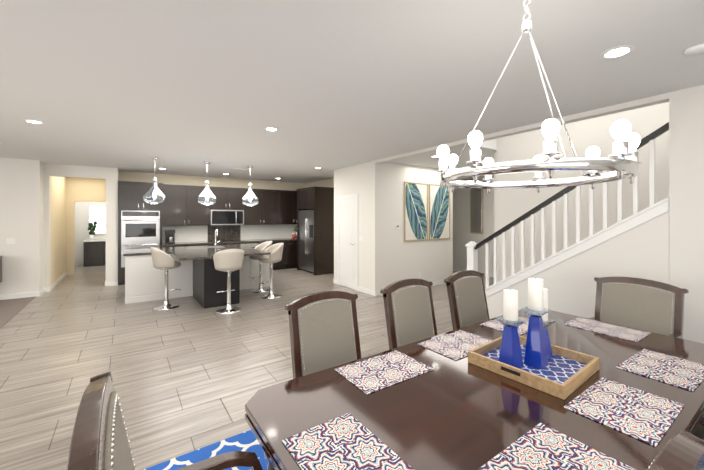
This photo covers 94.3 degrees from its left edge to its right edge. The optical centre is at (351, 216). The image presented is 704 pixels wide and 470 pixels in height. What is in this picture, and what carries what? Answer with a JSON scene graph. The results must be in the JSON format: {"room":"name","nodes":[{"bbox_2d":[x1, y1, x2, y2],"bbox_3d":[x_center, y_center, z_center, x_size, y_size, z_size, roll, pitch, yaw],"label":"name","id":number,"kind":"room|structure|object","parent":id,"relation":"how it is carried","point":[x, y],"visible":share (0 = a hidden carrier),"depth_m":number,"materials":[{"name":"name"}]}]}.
{"room":"dining room","nodes":[
{"label":"dining room","id":0,"kind":"room"},
{"bbox_2d":[0,158,40,294],"bbox_3d":[-8.252,0.229,5.308,4.660,2.740,0.120,0,0,-35],"label":"wall","id":1,"kind":"structure","parent":0,"point":[20,201],"depth_m":6.43,"materials":[{"name":"white paint"}]},
{"bbox_2d":[6,238,14,243],"bbox_3d":[-6.638,0.471,6.349,0.120,0.115,0.008,0,0,-35],"label":"light switch","id":2,"kind":"object","parent":1,"relation":"attached to","point":[10,240],"visible":1,"depth_m":6.34,"materials":[{"name":"white plastic"}]},
{"bbox_2d":[0,291,38,299],"bbox_3d":[-8.181,1.549,5.273,4.580,0.100,0.014,0,0,-35],"label":"baseboard","id":3,"kind":"structure","parent":1,"relation":"attached to","point":[18,295],"depth_m":6.41,"materials":[{"name":"white wood"}]},
{"bbox_2d":[41,162,43,289],"bbox_3d":[-6.501,0.232,6.766,0.120,2.740,0.280,0,0,-35],"label":"wall","id":4,"kind":"structure","parent":0,"point":[42,212],"depth_m":6.83,"materials":[{"name":"white paint"}]},
{"bbox_2d":[50,176,65,285],"bbox_3d":[-7.225,0.235,7.968,0.120,2.740,2.280,0,0,-35],"label":"wall","id":5,"kind":"structure","parent":0,"point":[57,228],"depth_m":7.81,"materials":[{"name":"beige paint"}]},
{"bbox_2d":[49,272,66,291],"bbox_3d":[-7.136,1.555,7.954,0.014,0.100,2.400,0,0,-35],"label":"baseboard","id":6,"kind":"structure","parent":5,"relation":"attached to","point":[54,284],"depth_m":7.74,"materials":[{"name":"white wood"}]},
{"bbox_2d":[43,163,117,287],"bbox_3d":[-6.089,0.233,7.296,1.400,2.740,0.120,0,0,-35],"label":"wall","id":7,"kind":"structure","parent":0,"point":[111,224],"depth_m":7.48,"materials":[{"name":"white paint"}]},
{"bbox_2d":[106,281,117,285],"bbox_3d":[-5.571,1.554,7.572,0.230,0.100,0.014,0,0,-35],"label":"baseboard","id":8,"kind":"structure","parent":7,"relation":"attached to","point":[114,283],"depth_m":7.57,"materials":[{"name":"white wood"}]},
{"bbox_2d":[66,177,105,274],"bbox_3d":[-7.486,0.237,9.248,0.910,2.740,0.120,0,0,-35],"label":"wall","id":9,"kind":"structure","parent":0,"point":[70,236],"depth_m":9.04,"materials":[{"name":"beige paint"}]},
{"bbox_2d":[75,202,105,264],"bbox_3d":[-8.695,0.241,11.209,2.500,2.740,0.120,0,0,-35],"label":"wall","id":10,"kind":"structure","parent":0,"point":[81,220],"depth_m":10.90,"materials":[{"name":"white paint"}]},
{"bbox_2d":[87,236,105,239],"bbox_3d":[-8.365,0.721,11.346,1.401,0.100,0.020,0,0,-35],"label":"backsplash","id":11,"kind":"structure","parent":10,"relation":"attached to","point":[97,237],"depth_m":11.12,"materials":[{"name":"beige tile"}]},
{"bbox_2d":[89,207,105,234],"bbox_3d":[-8.348,0.137,11.366,1.250,0.950,0.013,0,0,-35],"label":"window","id":12,"kind":"structure","parent":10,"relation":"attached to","point":[97,215],"depth_m":11.15,"materials":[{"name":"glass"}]},
{"bbox_2d":[118,171,304,190],"bbox_3d":[-3.673,0.238,9.654,5.260,2.740,0.120,0,0,-35],"label":"wall","id":13,"kind":"structure","parent":0,"point":[188,180],"depth_m":9.24,"materials":[{"name":"beige paint"}]},
{"bbox_2d":[162,185,213,224],"bbox_3d":[-4.456,-0.299,8.817,1.219,1.070,0.353,0,0,-35],"label":"upper cabinet","id":14,"kind":"object","parent":13,"relation":"attached to","point":[181,206],"depth_m":8.64,"materials":[{"name":"brown wood"}]},
{"bbox_2d":[210,209,237,224],"bbox_3d":[-3.699,0.020,9.301,0.675,0.425,0.379,0,0,-35],"label":"microwave","id":15,"kind":"object","parent":13,"relation":"attached to","point":[228,215],"depth_m":9.16,"materials":[{"name":"silver metal"}]},
{"bbox_2d":[206,225,241,240],"bbox_3d":[-3.722,0.465,9.531,0.920,0.455,0.014,0,0,-35],"label":"backsplash","id":16,"kind":"structure","parent":13,"relation":"attached to","point":[225,232],"depth_m":9.51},
{"bbox_2d":[214,187,245,208],"bbox_3d":[-3.626,-0.517,9.394,0.920,0.630,0.353,0,0,-35],"label":"upper cabinet","id":17,"kind":"object","parent":13,"relation":"attached to","point":[227,198],"depth_m":9.27,"materials":[{"name":"brown wood"}]},
{"bbox_2d":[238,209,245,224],"bbox_3d":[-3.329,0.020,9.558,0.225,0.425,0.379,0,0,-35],"label":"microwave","id":18,"kind":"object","parent":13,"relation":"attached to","point":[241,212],"depth_m":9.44,"materials":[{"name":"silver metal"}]},
{"bbox_2d":[246,189,281,224],"bbox_3d":[-2.806,-0.296,9.962,1.193,1.070,0.353,0,0,-35],"label":"upper cabinet","id":19,"kind":"object","parent":13,"relation":"attached to","point":[268,211],"depth_m":9.88,"materials":[{"name":"brown wood"}]},
{"bbox_2d":[282,189,309,224],"bbox_3d":[-1.947,-0.295,10.558,1.134,1.070,0.353,0,0,-35],"label":"upper cabinet","id":20,"kind":"object","parent":13,"relation":"attached to","point":[290,211],"depth_m":10.32,"materials":[{"name":"brown wood"}]},
{"bbox_2d":[0,265,493,469],"bbox_3d":[-0.133,1.633,6.971,10.660,0.060,18.400,0,0,-35],"label":"floor","id":21,"kind":"structure","parent":0,"point":[190,373],"depth_m":3.68,"materials":[{"name":"beige tile"}]},
{"bbox_2d":[0,297,35,328],"bbox_3d":[-4.778,1.617,0.158,4.740,0.064,12.500,0,0,-35],"label":"floor carpet","id":22,"kind":"object","parent":21,"relation":"on","point":[10,309],"depth_m":5.75,"materials":[{"name":"beige carpet"}]},
{"bbox_2d":[0,256,1,281],"bbox_3d":[-7.014,1.168,5.776,1.070,0.856,0.400,0,0,-35],"label":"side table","id":23,"kind":"object","parent":22,"relation":"on","point":[0,268],"visible":1,"depth_m":6.18,"materials":[{"name":"brown wood"}]},
{"bbox_2d":[83,240,105,266],"bbox_3d":[-8.200,1.211,11.107,1.401,0.800,0.587,0,0,-35],"label":"bathroom vanity","id":24,"kind":"object","parent":21,"relation":"on","point":[95,252],"depth_m":10.64,"materials":[{"name":"black wood"}]},
{"bbox_2d":[88,221,96,239],"bbox_3d":[-8.675,0.450,10.905,0.239,0.639,0.176,0,0,-35],"label":"plant","id":25,"kind":"object","parent":24,"relation":"on","point":[91,231],"visible":1,"depth_m":10.87,"materials":[{"name":"green plant"}]},
{"bbox_2d":[118,181,161,284],"bbox_3d":[-5.244,0.385,8.099,0.894,2.440,0.632,0,0,-35],"label":"tall cabinet","id":26,"kind":"object","parent":21,"relation":"on","point":[139,221],"depth_m":7.80,"materials":[{"name":"brown wood"}]},
{"bbox_2d":[162,237,298,244],"bbox_3d":[-3.141,0.713,9.562,4.230,0.040,0.625,0,0,-35],"label":"countertop","id":27,"kind":"structure","parent":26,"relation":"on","point":[263,238],"depth_m":9.03,"materials":[{"name":"grey stone"}]},
{"bbox_2d":[165,230,174,243],"bbox_3d":[-4.707,0.512,8.461,0.200,0.353,0.260,0,0,-35],"label":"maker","id":28,"kind":"object","parent":27,"relation":"on","point":[169,236],"visible":1,"depth_m":8.40,"materials":[{"name":"black"}]},
{"bbox_2d":[292,227,296,238],"bbox_3d":[-1.798,0.501,10.511,0.312,0.383,0.208,0,0,-35],"label":"jar","id":29,"kind":"object","parent":27,"relation":"on","point":[294,235],"visible":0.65,"depth_m":10.41,"materials":[{"name":"red"}]},
{"bbox_2d":[150,247,180,310],"bbox_3d":[-3.280,1.065,5.762,0.480,1.070,0.494,0,0,-35],"label":"bar stool","id":30,"kind":"object","parent":21,"relation":"on","point":[163,260],"visible":1,"depth_m":5.62,"materials":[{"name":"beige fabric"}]},
{"bbox_2d":[162,245,207,247],"bbox_3d":[-4.424,1.169,8.678,1.117,0.875,0.613,0,0,-35],"label":"base cabinet","id":31,"kind":"object","parent":21,"relation":"on","point":[163,246],"depth_m":8.32,"materials":[{"name":"brown wood"}]},
{"bbox_2d":[125,252,270,308],"bbox_3d":[-2.998,1.162,6.724,2.758,0.880,2.180,0,0,-35],"label":"kitchen island","id":32,"kind":"object","parent":21,"relation":"on","point":[199,277],"depth_m":6.16,"materials":[{"name":"white paint"}]},
{"bbox_2d":[123,245,257,256],"bbox_3d":[-3.329,0.703,7.202,2.810,0.040,1.080,0,0,-35],"label":"island countertop","id":33,"kind":"structure","parent":32,"relation":"on","point":[126,252],"depth_m":7.03,"materials":[{"name":"grey stone"}]},
{"bbox_2d":[171,249,266,260],"bbox_3d":[-2.557,0.701,6.308,1.560,0.040,1.270,0,0,-35],"label":"island countertop","id":34,"kind":"structure","parent":32,"relation":"on","point":[184,254],"depth_m":6.08,"materials":[{"name":"grey stone"}]},
{"bbox_2d":[143,430,267,469],"bbox_3d":[0.943,1.586,1.736,3.780,0.010,3.070,0,0,-35],"label":"area rug","id":35,"kind":"object","parent":21,"relation":"on","point":[246,441],"depth_m":2.19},
{"bbox_2d":[66,371,262,469],"bbox_3d":[-0.401,1.024,0.956,0.633,1.109,0.648,0,0,-35],"label":"armchair","id":36,"kind":"object","parent":35,"relation":"on","point":[100,440],"visible":1,"depth_m":0.83,"materials":[{"name":"brown wood"}]},
{"bbox_2d":[284,291,360,378],"bbox_3d":[-0.039,1.044,1.994,0.548,1.075,0.626,0,0,-35],"label":"dining chair","id":37,"kind":"object","parent":35,"relation":"on","point":[324,330],"visible":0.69,"depth_m":2.14,"materials":[{"name":"beige fabric"}]},
{"bbox_2d":[380,279,436,349],"bbox_3d":[0.610,1.045,2.444,0.548,1.075,0.626,0,0,-35],"label":"dining chair","id":38,"kind":"object","parent":35,"relation":"on","point":[409,311],"visible":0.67,"depth_m":2.59,"materials":[{"name":"beige fabric"}]},
{"bbox_2d":[444,270,489,329],"bbox_3d":[1.226,1.046,2.872,0.548,1.075,0.626,0,0,-35],"label":"dining chair","id":39,"kind":"object","parent":35,"relation":"on","point":[467,297],"visible":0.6,"depth_m":3.01,"materials":[{"name":"beige fabric"}]},
{"bbox_2d":[245,309,703,469],"bbox_3d":[0.934,1.206,1.776,2.690,0.748,1.245,0,0,-35],"label":"dining table","id":40,"kind":"object","parent":35,"relation":"on","point":[448,413],"visible":0.4,"depth_m":1.43,"materials":[{"name":"brown wood"}]},
{"bbox_2d":[282,413,413,469],"bbox_3d":[-0.008,0.828,1.108,0.300,0.003,0.450,0,0,-35],"label":"placemat","id":41,"kind":"object","parent":40,"relation":"on","point":[348,441],"visible":1,"depth_m":1.16,"materials":[{"name":"multicoloured fabric"}]},
{"bbox_2d":[334,350,433,393],"bbox_3d":[0.174,0.829,1.775,0.450,0.003,0.300,0,0,-34],"label":"placemat","id":42,"kind":"object","parent":40,"relation":"on","point":[371,375],"visible":1,"depth_m":1.76,"materials":[{"name":"multicoloured fabric"}]},
{"bbox_2d":[418,330,492,359],"bbox_3d":[0.700,0.830,2.140,0.450,0.003,0.300,0,0,-35],"label":"placemat","id":43,"kind":"object","parent":40,"relation":"on","point":[459,344],"visible":0.79,"depth_m":2.13,"materials":[{"name":"multicoloured fabric"}]},
{"bbox_2d":[480,316,544,334],"bbox_3d":[1.258,0.831,2.528,0.450,0.003,0.300,0,0,-34],"label":"placemat","id":44,"kind":"object","parent":40,"relation":"on","point":[498,325],"visible":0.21,"depth_m":2.49,"materials":[{"name":"multicoloured fabric"}]},
{"bbox_2d":[468,335,599,399],"bbox_3d":[1.005,0.800,1.823,0.515,0.062,0.515,0,0,-35],"label":"wood tray","id":45,"kind":"object","parent":40,"relation":"on","point":[564,373],"visible":0.75,"depth_m":1.74,"materials":[{"name":"brown wood"}]},
{"bbox_2d":[495,289,525,368],"bbox_3d":[0.870,0.607,1.790,0.110,0.420,0.110,0,0,-27],"label":"candle holder","id":46,"kind":"object","parent":45,"relation":"on","point":[510,352],"visible":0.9,"depth_m":1.76,"materials":[{"name":"blue glass"}]},
{"bbox_2d":[521,278,549,369],"bbox_3d":[1.017,0.577,1.807,0.110,0.480,0.110,0,0,-40],"label":"candle holder","id":47,"kind":"object","parent":45,"relation":"on","point":[535,354],"visible":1,"depth_m":1.78,"materials":[{"name":"blue glass"}]},
{"bbox_2d":[527,288,555,359],"bbox_3d":[1.104,0.614,1.910,0.110,0.405,0.110,0,0,-31],"label":"candle holder","id":48,"kind":"object","parent":45,"relation":"on","point":[547,322],"visible":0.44,"depth_m":1.88,"materials":[{"name":"blue glass"}]},
{"bbox_2d":[478,423,635,469],"bbox_3d":[0.659,0.828,1.059,0.450,0.003,0.300,0,0,-35],"label":"placemat","id":49,"kind":"object","parent":40,"relation":"on","point":[540,446],"visible":1,"depth_m":1.13,"materials":[{"name":"multicoloured fabric"}]},
{"bbox_2d":[563,317,649,341],"bbox_3d":[1.884,0.830,2.433,0.300,0.003,0.450,0,0,-35],"label":"placemat","id":50,"kind":"object","parent":40,"relation":"on","point":[630,334],"visible":1,"depth_m":2.40,"materials":[{"name":"fabric"}]},
{"bbox_2d":[564,377,683,446],"bbox_3d":[1.193,0.828,1.430,0.450,0.003,0.300,0,0,-35],"label":"placemat","id":51,"kind":"object","parent":40,"relation":"on","point":[646,417],"visible":1,"depth_m":1.40,"materials":[{"name":"multicoloured fabric"}]},
{"bbox_2d":[616,349,703,390],"bbox_3d":[1.727,0.829,1.800,0.450,0.003,0.300,0,0,-33],"label":"placemat","id":52,"kind":"object","parent":40,"relation":"on","point":[678,372],"visible":1,"depth_m":1.78,"materials":[{"name":"multicoloured fabric"}]},
{"bbox_2d":[589,277,688,338],"bbox_3d":[2.220,1.052,2.641,0.624,1.060,0.618,0,0,-35],"label":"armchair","id":53,"kind":"object","parent":35,"relation":"on","point":[653,306],"visible":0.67,"depth_m":2.73,"materials":[{"name":"beige fabric"}]},
{"bbox_2d":[648,430,703,469],"bbox_3d":[0.499,1.042,0.903,0.548,1.075,0.626,0,0,-35],"label":"dining chair","id":54,"kind":"object","parent":35,"relation":"on","point":[683,450],"visible":1,"depth_m":0.70,"materials":[{"name":"brown wood"}]},
{"bbox_2d":[693,424,703,439],"bbox_3d":[1.628,1.043,1.626,0.548,1.075,0.626,0,0,-35],"label":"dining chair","id":55,"kind":"object","parent":35,"relation":"on","point":[699,432],"depth_m":1.66,"materials":[{"name":"brown wood"}]},
{"bbox_2d":[213,249,243,313],"bbox_3d":[-2.090,1.065,5.547,0.494,1.070,0.480,0,0,-35],"label":"bar stool","id":56,"kind":"object","parent":21,"relation":"on","point":[228,261],"visible":1,"depth_m":5.41,"materials":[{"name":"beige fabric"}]},
{"bbox_2d":[238,241,249,243],"bbox_3d":[-3.579,1.170,9.264,1.175,0.875,0.613,0,0,-35],"label":"base cabinet","id":57,"kind":"object","parent":21,"relation":"on","point":[239,242],"depth_m":9.25,"materials":[{"name":"brown wood"}]},
{"bbox_2d":[249,241,272,292],"bbox_3d":[-1.967,1.068,7.063,0.480,1.070,0.494,0,0,-35],"label":"bar stool","id":58,"kind":"object","parent":21,"relation":"on","point":[263,246],"visible":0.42,"depth_m":7.03,"materials":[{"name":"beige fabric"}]},
{"bbox_2d":[250,241,285,269],"bbox_3d":[-2.710,1.171,9.867,1.176,0.875,0.613,0,0,-35],"label":"base cabinet","id":59,"kind":"object","parent":21,"relation":"on","point":[281,264],"depth_m":9.89,"materials":[{"name":"brown wood"}]},
{"bbox_2d":[259,243,283,298],"bbox_3d":[-1.614,1.067,6.553,0.480,1.070,0.494,0,0,-35],"label":"bar stool","id":60,"kind":"object","parent":21,"relation":"on","point":[275,251],"visible":1,"depth_m":6.49,"materials":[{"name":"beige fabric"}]},
{"bbox_2d":[286,241,299,268],"bbox_3d":[-1.866,1.172,10.453,1.116,0.875,0.613,0,0,-35],"label":"base cabinet","id":61,"kind":"object","parent":21,"relation":"on","point":[292,247],"depth_m":10.07,"materials":[{"name":"brown wood"}]},
{"bbox_2d":[299,210,313,272],"bbox_3d":[-1.067,0.702,9.599,0.720,1.788,1.010,0,0,-35],"label":"refrigerator","id":62,"kind":"object","parent":21,"relation":"on","point":[306,240],"visible":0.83,"depth_m":9.38,"materials":[{"name":"silver metal"}]},
{"bbox_2d":[334,161,452,290],"bbox_3d":[0.991,0.235,7.930,2.483,2.740,1.590,0,0,-35],"label":"wall block","id":63,"kind":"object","parent":21,"relation":"on","point":[369,204],"visible":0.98,"depth_m":7.07,"materials":[{"name":"white paint"}]},
{"bbox_2d":[358,286,375,295],"bbox_3d":[0.300,1.552,6.825,0.014,0.100,0.594,0,0,-35],"label":"baseboard","id":64,"kind":"structure","parent":63,"relation":"attached to","point":[366,291],"depth_m":6.78,"materials":[{"name":"white wood"}]},
{"bbox_2d":[376,280,445,295],"bbox_3d":[1.470,1.553,7.283,2.430,0.100,0.014,0,0,-35],"label":"baseboard","id":65,"kind":"structure","parent":63,"relation":"attached to","point":[435,283],"depth_m":7.60,"materials":[{"name":"white wood"}]},
{"bbox_2d":[404,182,427,241],"bbox_3d":[1.425,-0.112,7.245,0.730,1.290,0.028,0,0,-35],"label":"picture frame","id":66,"kind":"object","parent":63,"relation":"attached to","point":[415,211],"visible":1,"depth_m":7.23,"materials":[{"name":"paper"}]},
{"bbox_2d":[429,184,449,239],"bbox_3d":[2.066,-0.111,7.690,0.730,1.290,0.028,0,0,-35],"label":"picture frame","id":67,"kind":"object","parent":63,"relation":"attached to","point":[439,212],"visible":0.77,"depth_m":7.68,"materials":[{"name":"teal paper"}]},
{"bbox_2d":[305,178,333,187],"bbox_3d":[-0.609,0.238,9.747,0.120,2.740,3.220,0,0,-35],"label":"wall","id":68,"kind":"structure","parent":0,"point":[326,183],"depth_m":10.08,"materials":[{"name":"beige paint"}]},
{"bbox_2d":[298,189,301,208],"bbox_3d":[-1.177,-0.527,9.805,0.728,0.610,0.579,0,0,-35],"label":"upper cabinet","id":69,"kind":"object","parent":68,"relation":"attached to","point":[299,190],"depth_m":9.70,"materials":[{"name":"brown wood"}]},
{"bbox_2d":[302,186,333,208],"bbox_3d":[-0.914,-0.527,9.426,0.728,0.610,0.579,0,0,-35],"label":"upper cabinet","id":70,"kind":"object","parent":68,"relation":"attached to","point":[314,197],"depth_m":9.17,"materials":[{"name":"brown wood"}]},
{"bbox_2d":[0,0,703,182],"bbox_3d":[-2.080,-1.200,5.625,15.400,0.120,18.400,0,0,-35],"label":"ceiling","id":71,"kind":"structure","parent":0,"point":[180,87],"depth_m":2.65,"materials":[{"name":"white paint"}]},
{"bbox_2d":[23,119,44,123],"bbox_3d":[-3.824,-1.141,3.929,0.190,0.004,0.190,0,0,-35],"label":"recessed light","id":72,"kind":"object","parent":71,"relation":"in","point":[33,121],"visible":1,"depth_m":3.91,"materials":[{"name":"white"}]},
{"bbox_2d":[143,157,165,203],"bbox_3d":[-3.786,-0.690,6.267,0.390,0.893,0.390,0,0,-35],"label":"pendant light","id":73,"kind":"object","parent":71,"relation":"hanging from","point":[154,179],"visible":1,"depth_m":6.25,"materials":[{"name":"clear glass"}]},
{"bbox_2d":[197,162,216,204],"bbox_3d":[-3.018,-0.689,6.800,0.390,0.893,0.390,0,0,-35],"label":"pendant light","id":74,"kind":"object","parent":71,"relation":"hanging from","point":[207,196],"visible":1,"depth_m":6.77,"materials":[{"name":"clear glass"}]},
{"bbox_2d":[241,166,258,205],"bbox_3d":[-2.278,-0.688,7.313,0.390,0.893,0.390,0,0,-35],"label":"pendant light","id":75,"kind":"object","parent":71,"relation":"hanging from","point":[249,197],"visible":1,"depth_m":7.28,"materials":[{"name":"clear glass"}]},
{"bbox_2d":[264,127,278,130],"bbox_3d":[-1.048,-1.141,4.260,0.190,0.004,0.190,0,0,-35],"label":"recessed light","id":76,"kind":"object","parent":71,"relation":"in","point":[271,129],"visible":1,"depth_m":4.26,"materials":[{"name":"white"}]},
{"bbox_2d":[436,0,641,193],"bbox_3d":[0.858,-0.645,1.617,0.861,1.003,0.868,0,0,-35],"label":"chandelier","id":77,"kind":"object","parent":71,"relation":"hanging from","point":[621,162],"visible":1,"depth_m":1.39,"materials":[{"name":"silver metal"}]},
{"bbox_2d":[600,45,634,59],"bbox_3d":[1.849,-1.145,2.278,0.190,0.004,0.190,0,0,-35],"label":"recessed light","id":78,"kind":"object","parent":71,"relation":"in","point":[616,52],"visible":1,"depth_m":2.28,"materials":[{"name":"white"}]},
{"bbox_2d":[684,43,703,55],"bbox_3d":[2.341,-1.129,2.218,0.124,0.034,0.124,0,0,-35],"label":"smoke detector","id":79,"kind":"object","parent":71,"relation":"attached to","point":[695,50],"visible":1,"depth_m":2.20,"materials":[{"name":"white plastic"}]},
{"bbox_2d":[453,175,493,273],"bbox_3d":[3.600,0.237,8.943,0.120,2.740,4.260,0,0,-35],"label":"wall","id":80,"kind":"structure","parent":0,"point":[463,236],"depth_m":9.29,"materials":[{"name":"white paint"}]},
{"bbox_2d":[453,268,493,277],"bbox_3d":[3.545,1.556,8.902,0.014,0.100,4.020,0,0,-35],"label":"baseboard","id":81,"kind":"structure","parent":80,"relation":"attached to","point":[458,269],"depth_m":9.37,"materials":[{"name":"white wood"}]},
{"bbox_2d":[470,189,482,233],"bbox_3d":[3.444,-0.188,9.031,0.033,1.310,0.400,0,0,-35],"label":"mirror","id":82,"kind":"object","parent":80,"relation":"attached to","point":[476,211],"visible":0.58,"depth_m":9.01,"materials":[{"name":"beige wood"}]},
{"bbox_2d":[494,151,496,237],"bbox_3d":[3.630,0.232,6.444,2.680,2.740,0.120,0,0,-35],"label":"wall","id":83,"kind":"structure","parent":0,"point":[495,198],"depth_m":5.71,"materials":[{"name":"white paint"}]},
{"bbox_2d":[374,93,668,163],"bbox_3d":[1.732,-1.114,4.832,0.120,0.055,4.350,0,0,-35],"label":"wall","id":84,"kind":"structure","parent":0,"point":[641,103],"depth_m":3.73,"materials":[{"name":"white paint"}]},
{"bbox_2d":[497,102,668,281],"bbox_3d":[4.349,-0.205,2.952,0.120,3.600,6.440,0,0,-35],"label":"wall","id":85,"kind":"structure","parent":0,"point":[515,204],"depth_m":4.61,"materials":[{"name":"white paint"}]},
{"bbox_2d":[485,85,703,343],"bbox_3d":[3.547,0.223,2.212,0.160,2.740,6.140,0,0,-35],"label":"wall","id":86,"kind":"structure","parent":0,"point":[635,245],"depth_m":3.06,"materials":[{"name":"white paint"}]},
{"bbox_2d":[465,122,668,287],"bbox_3d":[2.345,0.357,3.945,0.150,2.480,2.192,0,0,-35],"label":"balusters","id":87,"kind":"object","parent":86,"relation":"on","point":[472,254],"visible":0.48,"depth_m":3.85,"materials":[{"name":"white wood"}]}
]}

